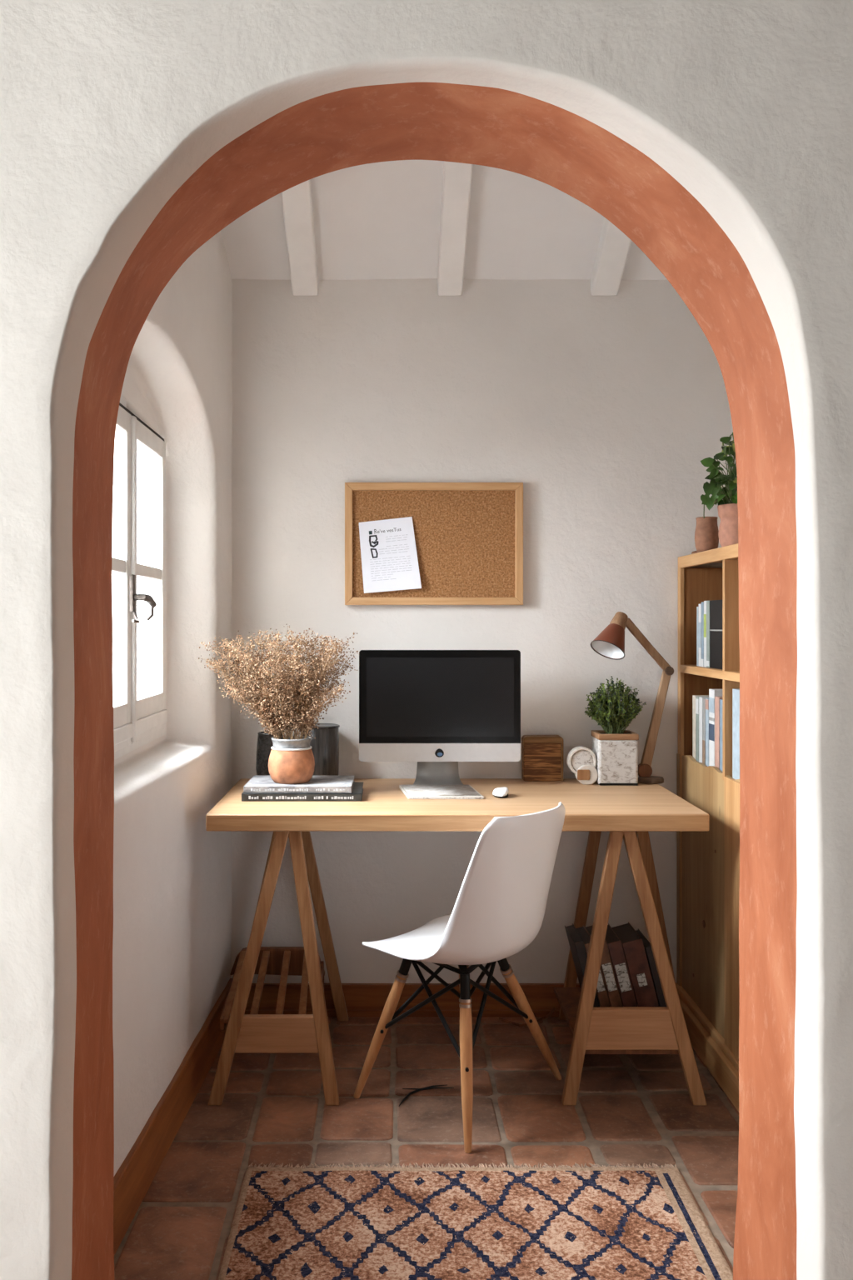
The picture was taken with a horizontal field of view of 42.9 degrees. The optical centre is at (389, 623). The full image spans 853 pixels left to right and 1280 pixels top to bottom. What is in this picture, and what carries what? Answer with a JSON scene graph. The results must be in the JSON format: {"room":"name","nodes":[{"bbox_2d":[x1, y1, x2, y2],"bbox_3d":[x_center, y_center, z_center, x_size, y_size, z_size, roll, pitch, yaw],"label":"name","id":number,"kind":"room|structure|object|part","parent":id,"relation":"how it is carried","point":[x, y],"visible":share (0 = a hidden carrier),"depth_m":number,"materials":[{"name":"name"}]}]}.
{"room":"home office","nodes":[
{"label":"home office","id":0,"kind":"room"},
{"bbox_2d":[111,231,232,1173],"bbox_3d":[-0.607,-0.279,2.669,0.216,3.246,1.612,0,0,0],"label":"wall","id":1,"kind":"structure","parent":0,"point":[172,876],"depth_m":2.94,"materials":[{"name":"paint"}]},
{"bbox_2d":[112,402,167,759],"bbox_3d":[-0.647,-0.103,2.667,0.135,0.841,0.861,0,0,0],"label":"window","id":2,"kind":"structure","parent":1,"relation":"in","point":[140,719],"depth_m":2.73,"materials":[{"name":"paint"}]},
{"bbox_3d":[-0.603,-0.059,2.646,0.041,0.119,0.123,0,0,16],"label":"handle","id":3,"kind":"part","parent":2,"relation":"part of","materials":[{"name":"metal"}]},
{"bbox_2d":[115,978,232,1251],"bbox_3d":[-0.531,1.183,2.659,0.028,0.125,1.530,0,0,3],"label":"baseboard","id":4,"kind":"structure","parent":1,"relation":"attached to","point":[144,1158],"depth_m":2.54,"materials":[{"name":"brown wood"}]},
{"bbox_2d":[0,0,852,1279],"bbox_3d":[0.200,-0.058,1.588,3.805,2.804,0.092,0,0,0],"label":"wall","id":5,"kind":"structure","parent":0,"point":[107,107],"depth_m":1.55,"materials":[{"name":"paint"}]},
{"bbox_2d":[115,1016,739,1279],"bbox_3d":[0.200,1.245,0.798,3.901,0.006,5.405,0,0,0],"label":"floor","id":6,"kind":"structure","parent":0,"point":[630,1109],"depth_m":2.70,"materials":[{"name":"tile"}]},
{"bbox_2d":[220,946,324,1029],"bbox_3d":[-0.346,1.121,3.167,0.290,0.243,0.365,0,0,0],"label":"rack","id":7,"kind":"object","parent":6,"relation":"on","point":[284,962],"visible":0.44,"depth_m":3.23,"materials":[{"name":"brown wood"}]},
{"bbox_3d":[-0.346,1.042,3.337,0.290,0.085,0.025,0,0,0],"label":"rail","id":8,"kind":"part","parent":7,"relation":"part of","materials":[{"name":"brown wood"}]},
{"bbox_2d":[207,831,349,1105],"bbox_3d":[-0.312,0.890,3.095,0.366,0.704,0.614,0,0,0],"label":"trestle","id":9,"kind":"object","parent":6,"relation":"on","point":[245,1033],"visible":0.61,"depth_m":2.80,"materials":[{"name":"brown wood"}]},
{"bbox_3d":[-0.366,0.890,2.815,0.207,0.704,0.054,0,0,0],"label":"leg","id":10,"kind":"part","parent":9,"relation":"part of","materials":[{"name":"brown wood"}]},
{"bbox_3d":[-0.398,0.890,3.360,0.208,0.704,0.032,0,0,21],"label":"leg","id":11,"kind":"part","parent":9,"relation":"part of","materials":[{"name":"brown wood"}]},
{"bbox_3d":[-0.199,0.890,2.817,0.145,0.704,0.032,0,0,18],"label":"leg","id":12,"kind":"part","parent":9,"relation":"part of","materials":[{"name":"brown wood"}]},
{"bbox_3d":[-0.216,0.890,3.365,0.186,0.704,0.032,0,0,-20],"label":"leg","id":13,"kind":"part","parent":9,"relation":"part of","materials":[{"name":"brown wood"}]},
{"bbox_2d":[399,1085,454,1106],"bbox_3d":[0.074,1.238,2.865,0.185,0.006,0.080,0,0,-37],"label":"cable","id":14,"kind":"object","parent":6,"relation":"on","point":[433,1086],"visible":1,"depth_m":2.88,"materials":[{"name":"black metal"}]},
{"bbox_2d":[353,801,565,1153],"bbox_3d":[0.222,0.846,2.797,0.526,0.801,0.571,0,0,43],"label":"shell chair","id":15,"kind":"object","parent":6,"relation":"on","point":[499,909],"visible":1,"depth_m":2.58,"materials":[{"name":"white plastic"}]},
{"bbox_3d":[-0.025,1.071,2.817,0.148,0.347,0.031,0,0,23],"label":"leg","id":16,"kind":"part","parent":15,"relation":"part of","materials":[{"name":"brown wood"}]},
{"bbox_2d":[395,970,409,983],"bbox_3d":[0.031,0.910,2.793,0.035,0.030,0.033,0,0,0],"label":"washer","id":17,"kind":"object","parent":15,"relation":"in","point":[402,976],"depth_m":2.78,"materials":[{"name":"metal"}]},
{"bbox_3d":[0.197,0.836,2.755,0.214,0.021,0.231,0,0,-36],"label":"under frame","id":18,"kind":"part","parent":15,"relation":"part of","materials":[{"name":"black metal"}]},
{"bbox_2d":[459,998,471,1008],"bbox_3d":[0.181,0.910,2.599,0.030,0.024,0.033,0,0,0],"label":"washer","id":19,"kind":"object","parent":15,"relation":"in","point":[465,1002],"depth_m":2.59,"materials":[{"name":"metal"}]},
{"bbox_3d":[0.182,1.071,2.574,0.031,0.344,0.073,0,0,0],"label":"leg","id":20,"kind":"part","parent":15,"relation":"part of","materials":[{"name":"brown wood"}]},
{"bbox_2d":[500,964,513,978],"bbox_3d":[0.306,0.910,2.837,0.037,0.034,0.031,0,0,-37],"label":"washer","id":21,"kind":"object","parent":15,"relation":"in","point":[507,971],"depth_m":2.83,"materials":[{"name":"metal"}]},
{"bbox_3d":[0.380,1.071,2.895,0.216,0.350,0.031,0,0,-38],"label":"leg","id":22,"kind":"part","parent":15,"relation":"part of","materials":[{"name":"brown wood"}]},
{"bbox_2d":[218,1162,733,1279],"bbox_3d":[0.165,1.236,1.868,0.982,0.010,1.241,0,0,0],"label":"rug","id":23,"kind":"object","parent":6,"relation":"on","point":[297,1222],"visible":1,"depth_m":2.22,"materials":[{"name":"fabric"}]},
{"bbox_2d":[499,1007,555,1026],"bbox_3d":[0.437,1.226,3.367,0.192,0.033,0.060,0,0,-14],"label":"cable","id":24,"kind":"object","parent":6,"relation":"on","point":[553,1008],"visible":0.89,"depth_m":3.36,"materials":[{"name":"black rubber"}]},
{"bbox_2d":[554,831,707,1105],"bbox_3d":[0.670,0.890,3.081,0.386,0.704,0.633,0,0,6],"label":"trestle","id":25,"kind":"object","parent":6,"relation":"on","point":[595,1030],"visible":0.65,"depth_m":2.80,"materials":[{"name":"brown wood"}]},
{"bbox_2d":[205,778,709,831],"bbox_3d":[0.175,0.519,3.114,1.300,0.054,0.646,0,0,0],"label":"desktop","id":26,"kind":"object","parent":25,"relation":"on","point":[383,807],"visible":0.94,"depth_m":2.84,"materials":[{"name":"brown wood"}]},
{"bbox_2d":[255,730,282,775],"bbox_3d":[-0.367,0.413,3.340,0.092,0.156,0.092,0,0,0],"label":"jar","id":27,"kind":"object","parent":26,"relation":"on","point":[264,743],"visible":0.36,"depth_m":3.30,"materials":[{"name":"ceramic"}]},
{"bbox_2d":[241,781,363,801],"bbox_3d":[-0.244,0.481,3.103,0.332,0.021,0.224,0,0,0],"label":"book","id":28,"kind":"object","parent":26,"relation":"on","point":[357,793],"visible":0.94,"depth_m":2.99,"materials":[{"name":"black paper"}]},
{"bbox_2d":[243,775,354,793],"bbox_3d":[-0.255,0.461,3.106,0.302,0.018,0.221,0,0,0],"label":"magazine","id":29,"kind":"object","parent":28,"relation":"on","point":[257,784],"visible":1,"depth_m":3.00,"materials":[{"name":"white paper"}]},
{"bbox_2d":[268,735,314,784],"bbox_3d":[-0.280,0.388,3.085,0.133,0.126,0.133,0,0,0],"label":"vase","id":30,"kind":"object","parent":29,"relation":"on","point":[291,761],"visible":0.94,"depth_m":3.03,"materials":[{"name":"ceramic"}]},
{"bbox_2d":[198,623,359,739],"bbox_3d":[-0.320,0.192,3.084,0.464,0.381,0.213,0,0,3],"label":"bouquet","id":31,"kind":"object","parent":30,"relation":"in","point":[292,704],"visible":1,"depth_m":3.07,"materials":[{"name":"beige plant"}]},
{"bbox_2d":[301,723,339,775],"bbox_3d":[-0.218,0.404,3.370,0.124,0.176,0.124,0,0,0],"label":"canister","id":32,"kind":"object","parent":26,"relation":"on","point":[325,747],"visible":0.47,"depth_m":3.32,"materials":[{"name":"ceramic"}]},
{"bbox_2d":[359,650,520,784],"bbox_3d":[0.151,0.286,3.276,0.487,0.411,0.062,0,0,0],"label":"desktop computer","id":33,"kind":"object","parent":26,"relation":"on","point":[437,710],"visible":0.97,"depth_m":3.26,"materials":[{"name":"metal"}]},
{"bbox_2d":[399,785,484,799],"bbox_3d":[0.145,0.486,3.132,0.236,0.012,0.206,0,0,0],"label":"keyboard","id":34,"kind":"object","parent":26,"relation":"on","point":[412,792],"visible":1,"depth_m":3.09,"materials":[{"name":"white plastic"}]},
{"bbox_2d":[492,786,509,798],"bbox_3d":[0.315,0.479,3.083,0.047,0.025,0.086,0,0,0],"label":"computer mouse","id":35,"kind":"object","parent":26,"relation":"on","point":[500,792],"visible":1,"depth_m":3.06,"materials":[{"name":"white plastic"}]},
{"bbox_2d":[521,735,563,781],"bbox_3d":[0.478,0.422,3.398,0.124,0.139,0.060,0,0,0],"label":"box","id":36,"kind":"object","parent":26,"relation":"on","point":[542,755],"visible":1,"depth_m":3.37,"materials":[{"name":"brown wood"}]},
{"bbox_3d":[0.478,0.363,3.398,0.124,0.020,0.060,0,0,0],"label":"lid","id":37,"kind":"part","parent":36,"relation":"part of","materials":[{"name":"brown wood"}]},
{"bbox_2d":[566,746,598,784],"bbox_3d":[0.589,0.435,3.320,0.089,0.114,0.050,0,0,0],"label":"round ornament","id":38,"kind":"object","parent":26,"relation":"on","point":[582,761],"visible":1,"depth_m":3.31,"materials":[{"name":"beige ceramic"}]},
{"bbox_2d":[591,736,638,783],"bbox_3d":[0.694,0.422,3.346,0.121,0.140,0.123,0,0,0],"label":"planter","id":39,"kind":"object","parent":26,"relation":"on","point":[617,757],"depth_m":3.29,"materials":[{"name":"white stone"}]},
{"bbox_2d":[585,675,646,785],"bbox_3d":[0.697,0.328,3.345,0.171,0.328,0.175,0,0,-33],"label":"potted shrub","id":40,"kind":"object","parent":26,"relation":"on","point":[615,747],"visible":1,"depth_m":3.29,"materials":[{"name":"green plant"}]},
{"bbox_2d":[590,611,674,784],"bbox_3d":[0.750,0.228,3.315,0.280,0.528,0.107,0,0,-16],"label":"desk lamp","id":41,"kind":"object","parent":26,"relation":"on","point":[610,643],"visible":0.98,"depth_m":3.34,"materials":[{"name":"brown wood"}]},
{"bbox_3d":[0.665,0.056,3.290,0.106,0.112,0.104,0,0,0],"label":"lamp shade","id":42,"kind":"part","parent":41,"relation":"part of","materials":[{"name":"orange metal"}]},
{"bbox_3d":[0.797,0.068,3.343,0.169,0.170,0.028,0,0,-17],"label":"arm","id":43,"kind":"part","parent":41,"relation":"part of","materials":[{"name":"brown wood"}]},
{"bbox_3d":[0.822,0.311,3.360,0.100,0.331,0.022,0,0,0],"label":"arm","id":44,"kind":"part","parent":41,"relation":"part of","materials":[{"name":"brown wood"}]},
{"bbox_3d":[0.601,0.890,3.380,0.152,0.704,0.032,0,0,20],"label":"leg","id":45,"kind":"part","parent":25,"relation":"part of","materials":[{"name":"brown wood"}]},
{"bbox_2d":[565,923,599,1007],"bbox_3d":[0.551,0.994,3.075,0.083,0.238,0.170,0,0,0],"label":"volume","id":46,"kind":"object","parent":25,"relation":"on","point":[578,952],"visible":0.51,"depth_m":3.02,"materials":[{"name":"black paper"}]},
{"bbox_3d":[0.527,0.890,2.815,0.172,0.704,0.030,0,0,-13],"label":"leg","id":47,"kind":"part","parent":25,"relation":"part of","materials":[{"name":"brown wood"}]},
{"bbox_2d":[575,925,610,1007],"bbox_3d":[0.580,0.997,3.075,0.084,0.234,0.171,0,0,0],"label":"volume","id":48,"kind":"object","parent":25,"relation":"on","point":[602,992],"visible":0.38,"depth_m":2.99,"materials":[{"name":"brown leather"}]},
{"bbox_2d":[584,925,623,1007],"bbox_3d":[0.611,0.995,3.075,0.090,0.240,0.171,0,0,0],"label":"volume","id":49,"kind":"object","parent":25,"relation":"on","point":[607,967],"visible":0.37,"depth_m":2.99,"materials":[{"name":"brown paper"}]},
{"bbox_2d":[554,987,679,1054],"bbox_3d":[0.637,1.116,3.062,0.275,0.016,0.476,0,0,0],"label":"shelf","id":50,"kind":"object","parent":25,"relation":"attached to","point":[568,998],"depth_m":3.09,"materials":[{"name":"brown wood"}]},
{"bbox_2d":[605,923,638,1007],"bbox_3d":[0.649,0.996,3.075,0.096,0.242,0.171,0,0,0],"label":"volume","id":51,"kind":"object","parent":25,"relation":"on","point":[615,947],"visible":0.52,"depth_m":2.99,"materials":[{"name":"brown paper"}]},
{"bbox_2d":[611,921,659,1007],"bbox_3d":[0.699,0.996,3.075,0.115,0.251,0.171,0,0,0],"label":"volume","id":52,"kind":"object","parent":25,"relation":"on","point":[632,943],"visible":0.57,"depth_m":2.99,"materials":[{"name":"brown paper"}]},
{"bbox_2d":[635,929,666,1007],"bbox_3d":[0.743,1.001,3.075,0.075,0.223,0.170,0,0,0],"label":"volume","id":53,"kind":"object","parent":25,"relation":"on","point":[657,982],"visible":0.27,"depth_m":2.99,"materials":[{"name":"black paper"}]},
{"bbox_3d":[0.799,0.890,3.220,0.160,0.704,0.024,0,0,0],"label":"leg","id":54,"kind":"part","parent":25,"relation":"part of","materials":[{"name":"brown wood"}]},
{"bbox_3d":[0.712,0.890,2.817,0.211,0.704,0.058,0,0,0],"label":"leg","id":55,"kind":"part","parent":25,"relation":"part of","materials":[{"name":"brown wood"}]},
{"bbox_2d":[675,543,740,1111],"bbox_3d":[1.045,0.516,2.968,0.320,1.452,0.936,0,0,0],"label":"bookcase","id":56,"kind":"object","parent":6,"relation":"on","point":[708,898],"visible":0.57,"depth_m":3.08,"materials":[{"name":"brown wood"}]},
{"bbox_2d":[695,696,699,761],"bbox_3d":[1.032,0.326,3.283,0.201,0.207,0.029,0,0,0],"label":"book","id":57,"kind":"object","parent":56,"relation":"on","point":[697,697],"visible":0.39,"depth_m":3.28,"materials":[{"name":"grey paper"}]},
{"bbox_2d":[696,606,699,665],"bbox_3d":[1.027,0.040,3.281,0.190,0.180,0.018,0,0,0],"label":"book","id":58,"kind":"object","parent":56,"relation":"on","point":[697,607],"visible":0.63,"depth_m":3.28,"materials":[{"name":"white paper"}]},
{"bbox_2d":[698,604,701,666],"bbox_3d":[1.027,0.035,3.257,0.191,0.188,0.026,0,0,0],"label":"book","id":59,"kind":"object","parent":56,"relation":"on","point":[700,605],"visible":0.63,"depth_m":3.25,"materials":[{"name":"white paper"}]},
{"bbox_2d":[692,695,709,759],"bbox_3d":[1.032,0.326,3.317,0.200,0.208,0.035,0,0,0],"label":"book","id":60,"kind":"object","parent":56,"relation":"on","point":[694,697],"visible":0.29,"depth_m":3.31,"materials":[{"name":"white paper"}]},
{"bbox_2d":[701,601,704,666],"bbox_3d":[1.027,0.033,3.229,0.191,0.193,0.026,0,0,0],"label":"book","id":61,"kind":"object","parent":56,"relation":"on","point":[702,602],"visible":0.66,"depth_m":3.23,"materials":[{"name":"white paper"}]},
{"bbox_3d":[1.060,0.484,3.415,0.291,1.316,0.018,0,0,0],"label":"panel","id":62,"kind":"part","parent":56,"relation":"part of","materials":[{"name":"brown wood"}]},
{"bbox_2d":[699,696,709,762],"bbox_3d":[1.032,0.326,3.248,0.200,0.208,0.033,0,0,0],"label":"book","id":63,"kind":"object","parent":56,"relation":"on","point":[700,697],"visible":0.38,"depth_m":3.25,"materials":[{"name":"white paper"}]},
{"bbox_2d":[702,698,705,764],"bbox_3d":[1.032,0.327,3.215,0.201,0.206,0.029,0,0,0],"label":"book","id":64,"kind":"object","parent":56,"relation":"on","point":[703,699],"visible":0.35,"depth_m":3.21,"materials":[{"name":"grey paper"}]},
{"bbox_2d":[704,600,706,667],"bbox_3d":[1.027,0.032,3.202,0.191,0.196,0.024,0,0,0],"label":"book","id":65,"kind":"object","parent":56,"relation":"on","point":[705,602],"visible":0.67,"depth_m":3.20,"materials":[{"name":"white paper"}]},
{"bbox_2d":[695,516,719,552],"bbox_3d":[0.954,-0.265,3.260,0.071,0.108,0.071,0,0,0],"label":"clay pot","id":66,"kind":"object","parent":56,"relation":"on","point":[707,537],"visible":0.84,"depth_m":3.23,"materials":[{"name":"ceramic"}]},
{"bbox_2d":[705,698,709,766],"bbox_3d":[1.032,0.326,3.182,0.201,0.208,0.031,0,0,0],"label":"book","id":67,"kind":"object","parent":56,"relation":"on","point":[707,699],"visible":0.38,"depth_m":3.18,"materials":[{"name":"white paper"}]},
{"bbox_2d":[706,600,709,667],"bbox_3d":[1.027,0.032,3.173,0.191,0.196,0.030,0,0,0],"label":"book","id":68,"kind":"object","parent":56,"relation":"on","point":[707,602],"visible":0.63,"depth_m":3.17,"materials":[{"name":"grey paper"}]},
{"bbox_3d":[0.923,0.775,2.960,0.012,0.735,0.884,0,0,0],"label":"panel","id":69,"kind":"part","parent":56,"relation":"part of","materials":[{"name":"brown wood"}]},
{"bbox_2d":[709,689,722,765],"bbox_3d":[1.032,0.310,3.136,0.201,0.238,0.052,0,0,0],"label":"book","id":70,"kind":"object","parent":56,"relation":"on","point":[712,692],"visible":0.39,"depth_m":3.13,"materials":[{"name":"white paper"}]},
{"bbox_2d":[710,600,722,669],"bbox_3d":[1.027,0.032,3.079,0.191,0.196,0.149,0,0,0],"label":"book","id":71,"kind":"object","parent":56,"relation":"on","point":[716,606],"visible":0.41,"depth_m":3.09,"materials":[{"name":"black paper"}]},
{"bbox_2d":[715,696,722,769],"bbox_3d":[1.032,0.320,3.085,0.200,0.220,0.042,0,0,0],"label":"book","id":72,"kind":"object","parent":56,"relation":"on","point":[717,698],"visible":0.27,"depth_m":3.08,"materials":[{"name":"paper"}]},
{"bbox_2d":[700,432,738,547],"bbox_3d":[0.996,-0.380,3.102,0.186,0.339,0.199,0,0,-26],"label":"pothos","id":73,"kind":"object","parent":56,"relation":"on","point":[727,509],"visible":0.56,"depth_m":3.08,"materials":[{"name":"green plant"}]},
{"bbox_2d":[720,699,722,771],"bbox_3d":[1.032,0.322,3.040,0.200,0.215,0.040,0,0,0],"label":"book","id":74,"kind":"object","parent":56,"relation":"on","point":[721,700],"visible":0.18,"depth_m":3.05,"materials":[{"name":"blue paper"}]},
{"bbox_2d":[717,503,738,547],"bbox_3d":[0.992,-0.274,3.100,0.104,0.127,0.104,0,0,0],"label":"pot","id":75,"kind":"object","parent":56,"relation":"on","point":[727,512],"depth_m":3.07,"materials":[{"name":"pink ceramic"}]},
{"bbox_2d":[732,689,739,779],"bbox_3d":[1.030,0.303,2.910,0.200,0.252,0.060,0,0,0],"label":"book","id":76,"kind":"object","parent":56,"relation":"on","point":[736,692],"visible":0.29,"depth_m":2.91,"materials":[{"name":"white paper"}]},
{"bbox_2d":[220,160,668,279],"bbox_3d":[0.310,-1.481,2.669,1.864,0.786,1.571,0,0,0],"label":"ceiling","id":77,"kind":"structure","parent":0,"point":[376,221],"depth_m":3.26,"materials":[{"name":"paint"}]},
{"bbox_2d":[280,179,318,295],"bbox_3d":[-0.268,-1.451,2.675,0.082,0.823,1.570,0,0,0],"label":"ceiling beam","id":78,"kind":"structure","parent":77,"relation":"attached to","point":[297,200],"depth_m":3.23,"materials":[{"name":"paint"}]},
{"bbox_2d":[437,161,473,295],"bbox_3d":[0.190,-1.451,2.675,0.078,0.823,1.570,0,0,0],"label":"ceiling beam","id":79,"kind":"structure","parent":77,"relation":"attached to","point":[457,180],"depth_m":3.18,"materials":[{"name":"paint"}]},
{"bbox_2d":[590,215,632,295],"bbox_3d":[0.680,-1.451,2.675,0.084,0.823,1.570,0,0,0],"label":"ceiling beam","id":80,"kind":"structure","parent":77,"relation":"attached to","point":[614,244],"depth_m":3.30,"materials":[{"name":"paint"}]},
{"bbox_2d":[231,278,736,983],"bbox_3d":[0.310,0.107,3.443,1.864,2.474,0.005,0,0,0],"label":"wall","id":81,"kind":"structure","parent":0,"point":[607,411],"depth_m":3.44,"materials":[{"name":"paint"}]},
{"bbox_2d":[244,983,579,1017],"bbox_3d":[0.355,1.194,3.433,1.710,0.101,0.029,0,0,0],"label":"baseboard","id":82,"kind":"structure","parent":81,"relation":"attached to","point":[361,999],"depth_m":3.42,"materials":[{"name":"brown wood"}]},
{"bbox_2d":[345,482,523,604],"bbox_3d":[0.139,-0.251,3.427,0.563,0.387,0.022,0,0,0],"label":"corkboard","id":83,"kind":"object","parent":81,"relation":"attached to","point":[469,536],"visible":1,"depth_m":3.43,"materials":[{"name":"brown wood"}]},
{"bbox_3d":[-0.130,-0.251,3.427,0.024,0.385,0.022,0,0,0],"label":"frame","id":84,"kind":"part","parent":83,"relation":"part of","materials":[{"name":"brown wood"}]},
{"bbox_2d":[359,516,421,593],"bbox_3d":[0.001,-0.216,3.416,0.199,0.242,0.014,0,0,0],"label":"paper sheet","id":85,"kind":"object","parent":83,"relation":"attached to","point":[388,549],"visible":1,"depth_m":3.42,"materials":[{"name":"white paper"}]},
{"bbox_3d":[0.139,-0.070,3.427,0.562,0.024,0.022,0,0,0],"label":"frame","id":86,"kind":"part","parent":83,"relation":"part of","materials":[{"name":"brown wood"}]},
{"bbox_3d":[0.139,-0.433,3.427,0.562,0.024,0.022,0,0,0],"label":"frame","id":87,"kind":"part","parent":83,"relation":"part of","materials":[{"name":"brown wood"}]},
{"bbox_3d":[0.409,-0.251,3.427,0.024,0.385,0.022,0,0,0],"label":"frame","id":88,"kind":"part","parent":83,"relation":"part of","materials":[{"name":"brown wood"}]},
{"bbox_3d":[0.300,-0.308,1.885,1.844,3.304,0.006,0,0,0],"label":"wall partition","id":89,"kind":"structure","parent":0,"visible":0},
{"bbox_2d":[71,83,796,1279],"bbox_3d":[0.064,0.246,1.757,1.097,2.118,0.260,0,0,0],"label":"trim","id":90,"kind":"structure","parent":89,"relation":"attached to","point":[559,148],"depth_m":1.75,"materials":[{"name":"paint"}]}
]}

